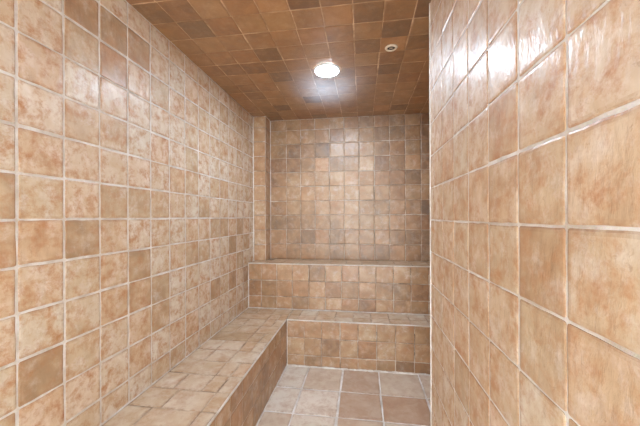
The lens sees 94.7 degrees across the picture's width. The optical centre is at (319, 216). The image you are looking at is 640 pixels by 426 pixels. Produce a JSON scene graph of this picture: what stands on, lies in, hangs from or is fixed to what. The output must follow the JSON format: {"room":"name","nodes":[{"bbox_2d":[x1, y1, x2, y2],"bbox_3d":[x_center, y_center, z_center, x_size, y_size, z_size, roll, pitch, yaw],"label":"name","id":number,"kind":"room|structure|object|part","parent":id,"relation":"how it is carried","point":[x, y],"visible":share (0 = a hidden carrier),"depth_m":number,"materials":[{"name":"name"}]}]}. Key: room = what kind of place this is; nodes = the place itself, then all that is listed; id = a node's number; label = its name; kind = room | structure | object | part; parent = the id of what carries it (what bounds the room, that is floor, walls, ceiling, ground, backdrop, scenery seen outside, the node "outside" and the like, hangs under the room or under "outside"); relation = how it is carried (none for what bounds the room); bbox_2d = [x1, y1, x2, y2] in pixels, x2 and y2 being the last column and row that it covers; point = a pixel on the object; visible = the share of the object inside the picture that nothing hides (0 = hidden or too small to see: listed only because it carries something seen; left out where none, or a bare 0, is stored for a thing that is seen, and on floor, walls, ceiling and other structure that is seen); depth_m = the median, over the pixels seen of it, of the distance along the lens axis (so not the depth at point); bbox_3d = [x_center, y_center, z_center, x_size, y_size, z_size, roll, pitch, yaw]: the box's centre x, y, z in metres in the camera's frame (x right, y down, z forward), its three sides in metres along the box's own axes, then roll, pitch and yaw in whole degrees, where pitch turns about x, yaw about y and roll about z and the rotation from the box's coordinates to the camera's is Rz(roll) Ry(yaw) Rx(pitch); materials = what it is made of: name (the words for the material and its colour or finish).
{"room":"spa","nodes":[
{"label":"spa","id":0,"kind":"room"},
{"bbox_2d":[0,0,252,425],"bbox_3d":[-0.969,0.174,1.377,0.128,2.384,3.853,0,0,8],"label":"wall","id":1,"kind":"structure","parent":0,"point":[126,170],"depth_m":1.27,"materials":[{"name":"beige tile"}]},
{"bbox_2d":[253,116,270,260],"bbox_3d":[-0.604,-0.289,3.066,0.140,1.472,0.162,0,0,8],"label":"wall","id":2,"kind":"structure","parent":0,"point":[261,125],"depth_m":2.99,"materials":[{"name":"beige tile"}]},
{"bbox_2d":[126,0,430,120],"bbox_3d":[-0.028,-1.081,1.182,2.057,0.125,3.975,0,0,8],"label":"ceiling","id":3,"kind":"structure","parent":0,"point":[264,55],"depth_m":1.79,"materials":[{"name":"brown tile"}]},
{"bbox_2d":[314,63,339,76],"bbox_3d":[0.048,-1.009,2.041,0.180,0.020,0.180,0,0,8],"label":"recessed light","id":4,"kind":"object","parent":3,"relation":"in","point":[324,69],"visible":1,"depth_m":2.01,"materials":[{"name":"white glass"}]},
{"bbox_2d":[316,66,337,75],"bbox_3d":[0.048,-1.008,2.041,0.152,0.019,0.152,0,0,8],"label":"diffuser","id":5,"kind":"object","parent":4,"relation":"attached to","point":[320,70],"depth_m":2.02,"materials":[{"name":"white"}]},
{"bbox_2d":[385,44,396,51],"bbox_3d":[0.429,-1.017,1.779,0.074,0.008,0.074,0,0,8],"label":"ceiling fitting","id":6,"kind":"object","parent":3,"relation":"attached to","point":[392,47],"visible":1,"depth_m":1.77,"materials":[{"name":"beige plastic"}]},
{"bbox_2d":[256,365,430,425],"bbox_3d":[-0.019,1.310,1.182,2.057,0.105,3.975,0,0,8],"label":"floor","id":7,"kind":"structure","parent":0,"point":[304,395],"depth_m":2.05,"materials":[{"name":"tile"}]},
{"bbox_2d":[102,308,292,425],"bbox_3d":[-0.710,1.075,1.124,0.450,0.398,3.420,0,0,8],"label":"tiled bench","id":8,"kind":"object","parent":7,"relation":"on","point":[230,379],"visible":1,"depth_m":1.67,"materials":[{"name":"tile"}]},
{"bbox_3d":[-0.512,0.881,0.966,0.012,0.012,3.151,0,0,8],"label":"edge trim","id":9,"kind":"part","parent":8,"relation":"part of","materials":[{"name":"beige tile"}]},
{"bbox_2d":[248,259,429,314],"bbox_3d":[0.220,0.855,2.874,1.810,0.830,0.307,0,0,8],"label":"tiled bench","id":10,"kind":"object","parent":7,"relation":"on","point":[360,286],"visible":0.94,"depth_m":2.74,"materials":[{"name":"tile"}]},
{"bbox_3d":[0.196,0.446,2.732,1.803,0.012,0.012,0,0,8],"label":"edge trim","id":11,"kind":"part","parent":10,"relation":"part of","materials":[{"name":"beige tile"}]},
{"bbox_3d":[0.220,0.476,2.877,1.802,0.071,0.300,0,0,8],"label":"seat","id":12,"kind":"part","parent":10,"relation":"part of","materials":[{"name":"tile"}]},
{"bbox_2d":[287,310,429,374],"bbox_3d":[0.404,1.071,2.558,1.357,0.398,0.269,0,0,8],"label":"tiled bench","id":13,"kind":"object","parent":7,"relation":"on","point":[350,340],"visible":0.89,"depth_m":2.45,"materials":[{"name":"tile"}]},
{"bbox_3d":[0.404,0.909,2.561,1.354,0.071,0.264,0,0,8],"label":"seat","id":14,"kind":"part","parent":13,"relation":"part of","materials":[{"name":"tile"}]},
{"bbox_3d":[0.385,0.878,2.433,1.347,0.012,0.012,0,0,8],"label":"edge trim","id":15,"kind":"part","parent":13,"relation":"part of","materials":[{"name":"beige tile"}]},
{"bbox_2d":[270,113,429,261],"bbox_3d":[0.307,0.167,3.078,1.936,2.389,0.128,0,0,8],"label":"wall","id":16,"kind":"structure","parent":0,"point":[342,188],"depth_m":3.01,"materials":[{"name":"beige tile"}]},
{"bbox_2d":[429,0,639,425],"bbox_3d":[0.630,0.168,0.305,0.518,2.384,2.179,0,0,8],"label":"wall","id":17,"kind":"structure","parent":0,"point":[534,105],"depth_m":0.56,"materials":[{"name":"beige tile"}]}
]}

